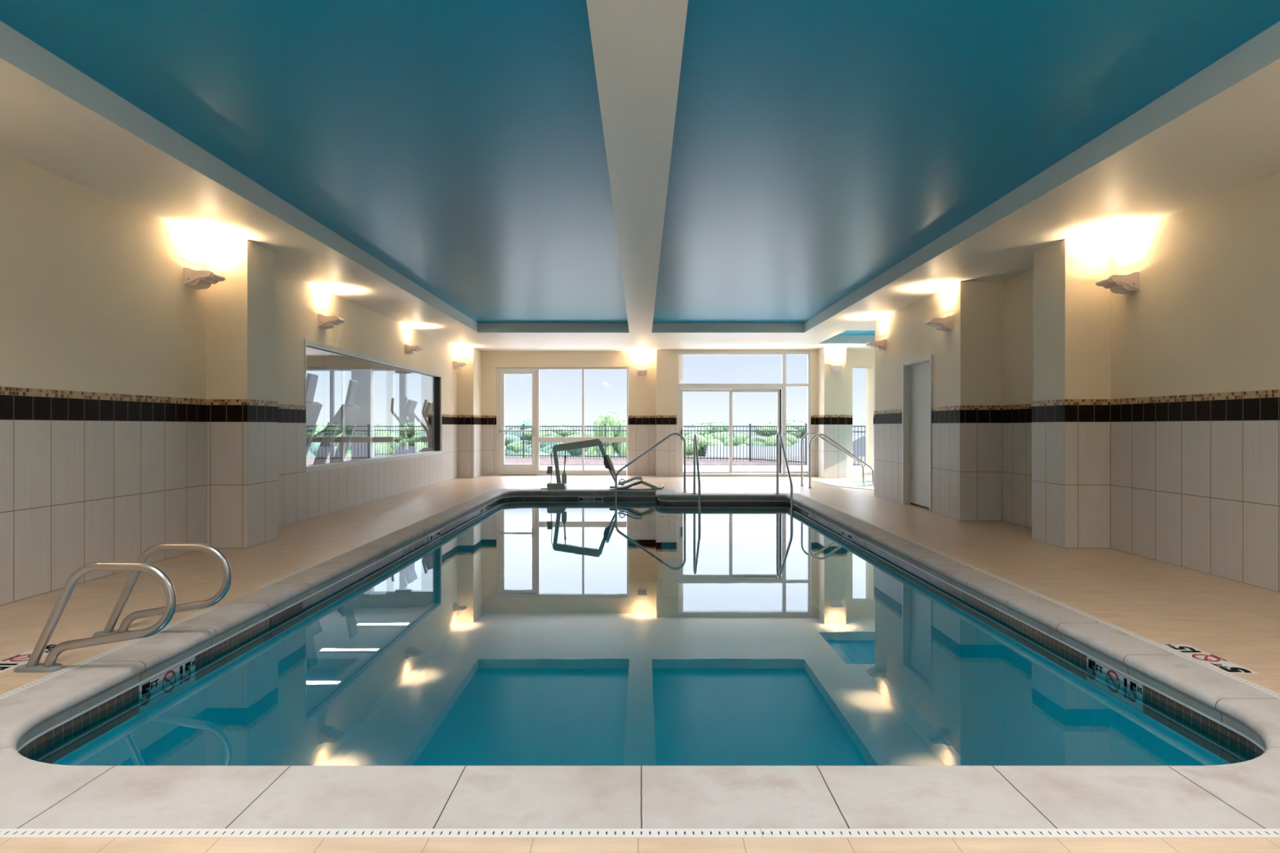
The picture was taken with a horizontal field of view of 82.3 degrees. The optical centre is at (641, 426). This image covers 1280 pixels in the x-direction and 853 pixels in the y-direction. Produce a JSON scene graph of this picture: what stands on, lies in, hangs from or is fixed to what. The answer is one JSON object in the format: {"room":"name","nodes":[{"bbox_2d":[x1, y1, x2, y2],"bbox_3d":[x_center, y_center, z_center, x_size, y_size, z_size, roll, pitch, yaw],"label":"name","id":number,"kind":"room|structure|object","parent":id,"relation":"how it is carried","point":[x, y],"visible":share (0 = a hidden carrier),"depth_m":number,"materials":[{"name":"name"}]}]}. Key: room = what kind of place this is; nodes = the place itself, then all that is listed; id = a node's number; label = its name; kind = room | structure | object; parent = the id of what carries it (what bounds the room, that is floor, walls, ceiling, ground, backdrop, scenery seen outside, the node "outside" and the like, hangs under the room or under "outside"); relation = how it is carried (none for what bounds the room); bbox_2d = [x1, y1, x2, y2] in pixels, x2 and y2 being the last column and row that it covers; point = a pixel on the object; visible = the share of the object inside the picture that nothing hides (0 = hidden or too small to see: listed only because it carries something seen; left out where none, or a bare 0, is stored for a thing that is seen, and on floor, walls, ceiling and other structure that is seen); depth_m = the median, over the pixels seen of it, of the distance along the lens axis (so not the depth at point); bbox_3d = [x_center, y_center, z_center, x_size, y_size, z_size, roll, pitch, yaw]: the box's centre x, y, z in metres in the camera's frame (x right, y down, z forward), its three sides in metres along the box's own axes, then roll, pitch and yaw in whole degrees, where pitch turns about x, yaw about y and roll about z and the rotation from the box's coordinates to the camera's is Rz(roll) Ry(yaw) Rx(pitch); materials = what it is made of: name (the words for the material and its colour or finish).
{"room":"indoor swimming pool","nodes":[
{"label":"indoor swimming pool","id":0,"kind":"room"},
{"bbox_2d":[0,151,481,605],"bbox_3d":[-4.104,-0.445,7.350,0.572,3.250,20.700,0,0,0],"label":"wall","id":1,"kind":"structure","parent":0,"point":[141,408],"depth_m":6.35,"materials":[{"name":"beige paint"}]},
{"bbox_2d":[183,267,225,289],"bbox_3d":[-4.097,-1.385,6.870,0.290,0.174,0.218,0,0,0],"label":"wall sconce","id":2,"kind":"object","parent":1,"relation":"attached to","point":[195,279],"visible":1,"depth_m":6.78,"materials":[{"name":"ceramic"}]},
{"bbox_2d":[317,314,345,328],"bbox_3d":[-4.097,-1.385,9.680,0.290,0.174,0.218,0,0,0],"label":"wall sconce","id":3,"kind":"object","parent":1,"relation":"attached to","point":[323,322],"visible":1,"depth_m":9.58,"materials":[{"name":"ceramic"}]},
{"bbox_2d":[304,338,442,472],"bbox_3d":[-4.305,-0.265,12.350,0.189,1.679,6.300,0,0,0],"label":"window","id":4,"kind":"structure","parent":1,"relation":"in","point":[437,378],"depth_m":12.34,"materials":[{"name":"grey metal"}]},
{"bbox_2d":[404,344,423,355],"bbox_3d":[-4.097,-1.385,13.200,0.290,0.174,0.218,0,0,0],"label":"wall sconce","id":5,"kind":"object","parent":1,"relation":"attached to","point":[409,349],"visible":1,"depth_m":13.10,"materials":[{"name":"ceramic"}]},
{"bbox_2d":[453,360,467,368],"bbox_3d":[-4.097,-1.385,16.550,0.290,0.174,0.218,0,0,0],"label":"wall sconce","id":6,"kind":"object","parent":1,"relation":"attached to","point":[456,365],"visible":1,"depth_m":16.45,"materials":[{"name":"ceramic"}]},
{"bbox_2d":[306,346,342,355],"bbox_3d":[-7.695,-1.770,12.200,6.610,0.100,11.600,0,0,0],"label":"ceiling","id":7,"kind":"structure","parent":0,"point":[309,352],"depth_m":17.15,"materials":[{"name":"white paint"}]},
{"bbox_2d":[306,355,400,460],"bbox_3d":[-7.695,-0.320,17.926,6.610,2.999,0.249,0,0,0],"label":"wall","id":8,"kind":"structure","parent":0,"point":[362,442],"depth_m":17.80,"materials":[{"name":"paint"}]},
{"bbox_2d":[306,369,427,462],"bbox_3d":[-7.425,-0.108,17.921,4.950,2.576,0.139,0,0,0],"label":"window","id":9,"kind":"structure","parent":8,"relation":"in","point":[402,439],"depth_m":17.91,"materials":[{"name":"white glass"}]},
{"bbox_2d":[0,0,1279,351],"bbox_3d":[-1.050,-2.020,7.400,19.900,0.400,21.400,0,0,0],"label":"ceiling","id":10,"kind":"structure","parent":0,"point":[480,175],"depth_m":4.92,"materials":[{"name":"paint"}]},
{"bbox_2d":[0,475,1279,852],"bbox_3d":[2.150,1.180,7.375,13.100,0.001,21.150,0,0,0],"label":"floor","id":11,"kind":"structure","parent":0,"point":[1162,603],"depth_m":5.04,"materials":[{"name":"tile"}]},
{"bbox_2d":[0,644,57,673],"bbox_3d":[-3.140,1.180,3.727,0.153,0.008,0.462,0,0,0],"label":"depth marker","id":12,"kind":"object","parent":11,"relation":"on","point":[13,662],"visible":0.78,"depth_m":3.69,"materials":[{"name":"white tile"}]},
{"bbox_2d":[13,561,177,672],"bbox_3d":[-2.645,0.923,3.555,0.773,0.532,0.090,0,0,0],"label":"grab rail","id":13,"kind":"object","parent":11,"relation":"on","point":[33,665],"visible":1,"depth_m":3.54,"materials":[{"name":"silver metal"}]},
{"bbox_2d":[0,608,215,700],"bbox_3d":[-2.787,1.189,3.453,0.047,0.022,2.614,0,0,0],"label":"drain","id":14,"kind":"object","parent":11,"relation":"on","point":[6,695],"visible":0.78,"depth_m":3.67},
{"bbox_2d":[93,542,231,636],"bbox_3d":[-2.700,0.923,4.135,0.773,0.532,0.090,0,0,0],"label":"grab rail","id":15,"kind":"object","parent":11,"relation":"on","point":[220,556],"visible":0.88,"depth_m":4.12,"materials":[{"name":"silver metal"}]},
{"bbox_2d":[257,490,490,587],"bbox_3d":[-2.787,1.189,9.430,0.047,0.022,8.140,0,0,0],"label":"drain","id":16,"kind":"object","parent":11,"relation":"on","point":[427,517],"visible":0.64,"depth_m":7.05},
{"bbox_2d":[0,828,762,838],"bbox_3d":[-1.232,1.189,2.123,3.157,0.022,0.044,0,0,0],"label":"drain","id":17,"kind":"object","parent":11,"relation":"in","point":[4,833],"visible":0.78,"depth_m":2.12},
{"bbox_2d":[0,488,1279,828],"bbox_3d":[0.000,1.940,8.003,5.524,1.520,11.714,0,0,0],"label":"swimming pool","id":18,"kind":"object","parent":11,"relation":"in","point":[495,658],"visible":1,"depth_m":3.54,"materials":[{"name":"liquid"}]},
{"bbox_2d":[540,438,664,489],"bbox_3d":[-0.733,0.705,13.850,2.315,0.950,0.427,0,0,0],"label":"lift","id":19,"kind":"object","parent":18,"relation":"on","point":[608,464],"visible":0.99,"depth_m":13.80,"materials":[{"name":"grey paint"}]},
{"bbox_2d":[692,433,700,511],"bbox_3d":[0.930,1.103,12.287,0.088,1.954,1.175,0,0,0],"label":"handrail","id":20,"kind":"object","parent":18,"relation":"on","point":[695,440],"visible":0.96,"depth_m":12.41,"materials":[{"name":"silver metal"}]},
{"bbox_2d":[774,430,792,511],"bbox_3d":[2.385,1.070,12.237,0.088,2.019,1.275,0,0,0],"label":"handrail","id":21,"kind":"object","parent":18,"relation":"on","point":[778,433],"visible":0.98,"depth_m":12.44,"materials":[{"name":"silver metal"}]},
{"bbox_2d":[614,432,687,501],"bbox_3d":[0.174,1.007,13.150,1.300,1.786,0.088,0,0,0],"label":"handrail","id":22,"kind":"object","parent":11,"relation":"attached to","point":[673,433],"visible":0.98,"depth_m":13.13,"materials":[{"name":"silver metal"}]},
{"bbox_2d":[800,431,864,487],"bbox_3d":[3.808,0.870,14.600,1.305,1.520,0.088,0,0,0],"label":"handrail","id":23,"kind":"object","parent":11,"relation":"attached to","point":[810,433],"visible":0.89,"depth_m":14.58,"materials":[{"name":"silver metal"}]},
{"bbox_2d":[807,433,874,488],"bbox_3d":[3.841,0.883,14.050,1.300,1.495,0.088,0,0,0],"label":"handrail","id":24,"kind":"object","parent":11,"relation":"attached to","point":[818,434],"visible":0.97,"depth_m":14.03,"materials":[{"name":"silver metal"}]},
{"bbox_2d":[821,476,874,489],"bbox_3d":[5.700,1.674,15.000,3.920,1.012,3.920,0,0,0],"label":"pool","id":25,"kind":"object","parent":11,"relation":"in","point":[848,482],"visible":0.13,"depth_m":16.08,"materials":[{"name":"liquid"}]},
{"bbox_2d":[760,828,1279,838],"bbox_3d":[1.579,1.189,2.123,2.462,0.022,0.044,0,0,0],"label":"drain","id":26,"kind":"object","parent":11,"relation":"in","point":[766,833],"visible":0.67,"depth_m":2.13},
{"bbox_2d":[798,493,1279,699],"bbox_3d":[2.787,1.189,7.523,0.047,0.022,10.754,0,0,0],"label":"drain","id":27,"kind":"object","parent":11,"relation":"on","point":[1273,694],"visible":0.67,"depth_m":4.39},
{"bbox_2d":[1163,644,1257,673],"bbox_3d":[2.873,1.180,3.727,0.153,0.008,0.462,0,0,0],"label":"depth marker","id":28,"kind":"object","parent":11,"relation":"on","point":[1227,666],"visible":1,"depth_m":3.70,"materials":[{"name":"white tile"}]},
{"bbox_2d":[481,346,875,478],"bbox_3d":[2.305,-0.445,17.276,12.375,3.250,0.965,0,0,3],"label":"wall","id":29,"kind":"structure","parent":0,"point":[652,397],"depth_m":17.30,"materials":[{"name":"beige paint"}]},
{"bbox_2d":[497,367,628,475],"bbox_3d":[-1.906,-0.128,17.780,3.188,2.615,0.101,0,0,0],"label":"window","id":30,"kind":"structure","parent":29,"relation":"in","point":[539,439],"depth_m":17.73,"materials":[{"name":"grey metal"}]},
{"bbox_2d":[498,370,536,475],"bbox_3d":[-2.993,-0.090,17.733,0.905,2.540,0.175,0,0,0],"label":"door","id":31,"kind":"structure","parent":30,"relation":"attached to","point":[504,469],"depth_m":17.74,"materials":[{"name":"grey metal"}]},
{"bbox_2d":[637,368,646,375],"bbox_3d":[0.020,-1.313,17.567,0.218,0.174,0.290,0,0,0],"label":"wall sconce","id":32,"kind":"object","parent":29,"relation":"attached to","point":[640,371],"visible":1,"depth_m":17.51,"materials":[{"name":"ceramic"}]},
{"bbox_2d":[676,351,811,476],"bbox_3d":[2.422,-0.293,17.352,3.171,2.944,0.135,0,0,0],"label":"window","id":33,"kind":"structure","parent":29,"relation":"in","point":[782,386],"depth_m":17.30,"materials":[{"name":"grey metal"}]},
{"bbox_2d":[680,389,731,474],"bbox_3d":[1.527,0.120,17.323,1.224,2.000,0.075,0,0,0],"label":"door","id":34,"kind":"structure","parent":33,"relation":"attached to","point":[681,390],"depth_m":17.33,"materials":[{"name":"clear glass"}]},
{"bbox_2d":[731,389,781,473],"bbox_3d":[2.708,0.119,17.365,1.215,2.001,0.070,0,0,0],"label":"door","id":35,"kind":"structure","parent":33,"relation":"attached to","point":[779,392],"depth_m":17.36,"materials":[{"name":"clear glass"}]},
{"bbox_2d":[830,364,843,371],"bbox_3d":[4.420,-1.333,16.567,0.218,0.174,0.290,0,0,0],"label":"wall sconce","id":36,"kind":"object","parent":29,"relation":"attached to","point":[833,367],"visible":1,"depth_m":16.55,"materials":[{"name":"ceramic"}]},
{"bbox_2d":[852,367,871,475],"bbox_3d":[5.210,-0.130,17.330,0.499,2.540,0.060,0,0,0],"label":"window","id":37,"kind":"structure","parent":29,"relation":"in","point":[853,473],"depth_m":17.30,"materials":[{"name":"grey metal"}]},
{"bbox_2d":[874,171,1279,592],"bbox_3d":[4.349,-0.445,4.776,0.722,3.250,15.552,0,0,0],"label":"wall","id":38,"kind":"structure","parent":0,"point":[1071,410],"depth_m":6.94,"materials":[{"name":"beige paint"}]},
{"bbox_2d":[866,339,886,351],"bbox_3d":[3.867,-1.338,12.050,0.290,0.174,0.218,0,0,0],"label":"wall sconce","id":39,"kind":"object","parent":38,"relation":"attached to","point":[881,345],"visible":1,"depth_m":11.94,"materials":[{"name":"ceramic"}]},
{"bbox_2d":[902,354,932,512],"bbox_3d":[4.061,0.096,10.620,0.173,2.169,1.109,0,0,0],"label":"door","id":40,"kind":"structure","parent":38,"relation":"in","point":[917,373],"depth_m":10.82,"materials":[{"name":"white paint"}]},
{"bbox_2d":[924,315,952,331],"bbox_3d":[3.867,-1.338,9.530,0.290,0.174,0.218,0,0,0],"label":"wall sconce","id":41,"kind":"object","parent":38,"relation":"attached to","point":[944,324],"visible":1,"depth_m":9.43,"materials":[{"name":"ceramic"}]},
{"bbox_2d":[1095,271,1139,294],"bbox_3d":[4.417,-1.328,6.800,0.290,0.174,0.218,0,0,0],"label":"wall sconce","id":42,"kind":"object","parent":38,"relation":"attached to","point":[1117,284],"visible":1,"depth_m":6.71,"materials":[{"name":"ceramic"}]},
{"bbox_3d":[-7.695,1.230,12.200,6.610,0.100,11.600,0,0,0],"label":"floor","id":43,"kind":"structure","parent":0,"visible":0},
{"bbox_2d":[306,373,322,455],"bbox_3d":[-5.750,0.180,10.500,2.140,1.880,0.802,0,0,0],"label":"treadmill","id":44,"kind":"object","parent":43,"relation":"on","point":[313,408],"visible":0.06,"depth_m":10.57,"materials":[{"name":"black plastic"}]},
{"bbox_2d":[311,379,361,465],"bbox_3d":[-5.750,0.180,12.000,2.140,1.880,0.802,0,0,0],"label":"treadmill","id":45,"kind":"object","parent":43,"relation":"on","point":[344,420],"visible":0.52,"depth_m":11.88,"materials":[{"name":"black plastic"}]},
{"bbox_2d":[391,396,418,455],"bbox_3d":[-5.190,0.286,15.300,1.320,1.787,0.599,0,0,0],"label":"elliptical trainer","id":46,"kind":"object","parent":43,"relation":"on","point":[407,411],"visible":0.44,"depth_m":15.25,"materials":[{"name":"silver metal"}]},
{"bbox_2d":[413,400,432,452],"bbox_3d":[-5.190,0.286,16.700,1.320,1.787,0.599,0,0,0],"label":"elliptical trainer","id":47,"kind":"object","parent":43,"relation":"on","point":[427,411],"visible":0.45,"depth_m":16.58,"materials":[{"name":"silver metal"}]},
{"label":"outside","id":48,"kind":"structure","parent":0,"visible":0},
{"bbox_2d":[306,456,866,465],"bbox_3d":[0.000,1.320,26.350,28.000,0.220,6.300,0,0,0],"label":"gravel bed","id":49,"kind":"object","parent":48,"point":[570,460],"visible":0.02,"depth_m":25.85,"materials":[{"name":"beige gravel"}]},
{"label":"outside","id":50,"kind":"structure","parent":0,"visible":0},
{"label":"lawn","id":51,"kind":"structure","parent":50,"visible":0},
{"bbox_2d":[306,442,320,456],"bbox_3d":[-34.207,4.667,75.445,5.754,7.037,5.228,0,0,-37],"label":"tree","id":52,"kind":"object","parent":51,"relation":"on","point":[313,451],"visible":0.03,"depth_m":74.55,"materials":[{"name":"green plant"}]},
{"bbox_2d":[314,425,338,446],"bbox_3d":[-45.759,3.822,107.858,11.841,8.731,10.506,0,0,0],"label":"tree","id":53,"kind":"object","parent":51,"relation":"on","point":[319,428],"visible":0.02,"depth_m":105.83,"materials":[{"name":"green plant"}]},
{"bbox_2d":[328,423,392,456],"bbox_3d":[-21.831,3.594,56.191,5.280,9.188,4.205,0,0,-17],"label":"tree","id":54,"kind":"object","parent":51,"relation":"on","point":[386,448],"visible":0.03,"depth_m":55.32,"materials":[{"name":"green plant"}]},
{"bbox_2d":[386,426,399,433],"bbox_3d":[-26.459,4.054,74.389,5.923,8.266,5.381,0,0,-37],"label":"tree","id":55,"kind":"object","parent":51,"relation":"on","point":[388,427],"visible":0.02,"depth_m":73.90,"materials":[{"name":"green plant"}]},
{"bbox_2d":[388,431,426,456],"bbox_3d":[-22.157,4.257,64.400,6.753,7.860,5.378,0,0,-17],"label":"tree","id":56,"kind":"object","parent":51,"relation":"on","point":[416,444],"visible":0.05,"depth_m":63.32,"materials":[{"name":"green plant"}]},
{"bbox_2d":[406,426,427,436],"bbox_3d":[-37.326,3.976,128.746,13.692,8.422,10.498,0,0,0],"label":"tree","id":57,"kind":"object","parent":51,"relation":"on","point":[417,428],"visible":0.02,"depth_m":127.95,"materials":[{"name":"green plant"}]},
{"bbox_2d":[414,429,427,446],"bbox_3d":[-30.582,3.660,106.627,13.054,9.056,10.873,0,0,0],"label":"tree","id":58,"kind":"object","parent":51,"relation":"on","point":[425,434],"visible":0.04,"depth_m":106.53,"materials":[{"name":"green plant"}]},
{"bbox_2d":[504,419,546,456],"bbox_3d":[-22.068,3.463,128.496,14.899,9.450,12.411,0,0,0],"label":"tree","id":59,"kind":"object","parent":51,"relation":"on","point":[529,423],"visible":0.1,"depth_m":126.54,"materials":[{"name":"green plant"}]},
{"bbox_2d":[518,449,550,455],"bbox_3d":[-7.831,4.927,54.191,5.280,6.517,4.205,0,0,-17],"label":"tree","id":60,"kind":"object","parent":51,"relation":"on","point":[544,453],"visible":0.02,"depth_m":54.20,"materials":[{"name":"green plant"}]},
{"bbox_2d":[507,434,561,456],"bbox_3d":[-10.832,4.471,76.633,6.729,7.430,6.113,0,0,-37],"label":"tree","id":61,"kind":"object","parent":51,"relation":"on","point":[529,446],"visible":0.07,"depth_m":76.02,"materials":[{"name":"green plant"}]},
{"bbox_2d":[506,425,595,455],"bbox_3d":[-12.837,3.925,107.574,14.557,8.525,11.161,0,0,0],"label":"tree","id":62,"kind":"object","parent":51,"relation":"on","point":[550,433],"visible":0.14,"depth_m":105.73,"materials":[{"name":"green plant"}]},
{"bbox_2d":[541,432,587,455],"bbox_3d":[-7.096,4.302,63.353,6.830,7.769,6.205,0,0,-37],"label":"tree","id":63,"kind":"object","parent":51,"relation":"on","point":[550,446],"visible":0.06,"depth_m":62.61,"materials":[{"name":"green plant"}]},
{"bbox_2d":[586,410,626,456],"bbox_3d":[-2.493,3.434,56.621,3.344,9.508,2.663,0,0,-17],"label":"tree","id":64,"kind":"object","parent":51,"relation":"on","point":[611,420],"visible":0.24,"depth_m":56.14,"materials":[{"name":"green plant"}]},
{"bbox_2d":[683,427,703,435],"bbox_3d":[2.935,4.032,108.703,16.132,8.311,13.438,0,0,0],"label":"tree","id":65,"kind":"object","parent":51,"relation":"on","point":[686,428],"visible":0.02,"depth_m":107.71,"materials":[{"name":"green plant"}]},
{"bbox_2d":[683,431,723,456],"bbox_3d":[5.013,4.339,74.560,6.847,7.695,5.453,0,0,-17],"label":"tree","id":66,"kind":"object","parent":51,"relation":"on","point":[691,436],"visible":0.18,"depth_m":73.32,"materials":[{"name":"green plant"}]},
{"bbox_2d":[702,431,726,443],"bbox_3d":[8.388,4.330,84.882,5.822,7.713,5.166,0,0,0],"label":"tree","id":67,"kind":"object","parent":51,"relation":"on","point":[718,433],"visible":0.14,"depth_m":84.44,"materials":[{"name":"green plant"}]},
{"bbox_2d":[688,421,749,437],"bbox_3d":[12.445,3.638,131.028,14.423,9.100,12.796,0,0,0],"label":"tree","id":68,"kind":"object","parent":51,"relation":"on","point":[714,424],"visible":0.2,"depth_m":129.22,"materials":[{"name":"green plant"}]},
{"bbox_2d":[724,432,755,445],"bbox_3d":[12.350,4.455,97.264,6.974,7.463,6.188,0,0,0],"label":"bush","id":69,"kind":"object","parent":51,"relation":"on","point":[741,433],"visible":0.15,"depth_m":96.36,"materials":[{"name":"green plant"}]},
{"bbox_2d":[705,445,804,456],"bbox_3d":[9.300,4.760,50.000,9.600,6.840,8.600,0,0,10],"label":"wall","id":70,"kind":"structure","parent":51,"relation":"on","point":[708,446],"depth_m":49.69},
{"bbox_2d":[744,420,806,445],"bbox_3d":[21.151,3.605,106.629,14.381,9.166,11.026,0,0,0],"label":"tree","id":71,"kind":"object","parent":51,"relation":"on","point":[789,423],"visible":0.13,"depth_m":105.36,"materials":[{"name":"green plant"}]},
{"bbox_2d":[764,432,800,446],"bbox_3d":[16.747,4.423,86.066,6.793,7.527,5.208,0,0,0],"label":"bush","id":72,"kind":"object","parent":51,"relation":"on","point":[770,437],"visible":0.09,"depth_m":85.35,"materials":[{"name":"green plant"}]},
{"bbox_2d":[791,435,866,456],"bbox_3d":[17.500,4.470,66.000,9.600,7.420,10.600,0,0,-10],"label":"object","id":73,"kind":"structure","parent":51,"relation":"on","point":[856,437],"depth_m":60.77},
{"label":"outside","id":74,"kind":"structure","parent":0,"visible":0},
{"bbox_2d":[306,465,866,473],"bbox_3d":[0.000,1.330,20.630,28.000,0.200,5.140,0,0,0],"label":"terrace slab","id":75,"kind":"object","parent":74,"point":[688,468],"depth_m":21.64,"materials":[{"name":"concrete"}]},
{"bbox_2d":[373,423,866,467],"bbox_3d":[0.201,0.560,25.639,24.993,1.300,3.541,0,0,29],"label":"fence","id":76,"kind":"object","parent":75,"relation":"on","point":[523,426],"visible":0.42,"depth_m":26.07,"materials":[{"name":"black metal"}]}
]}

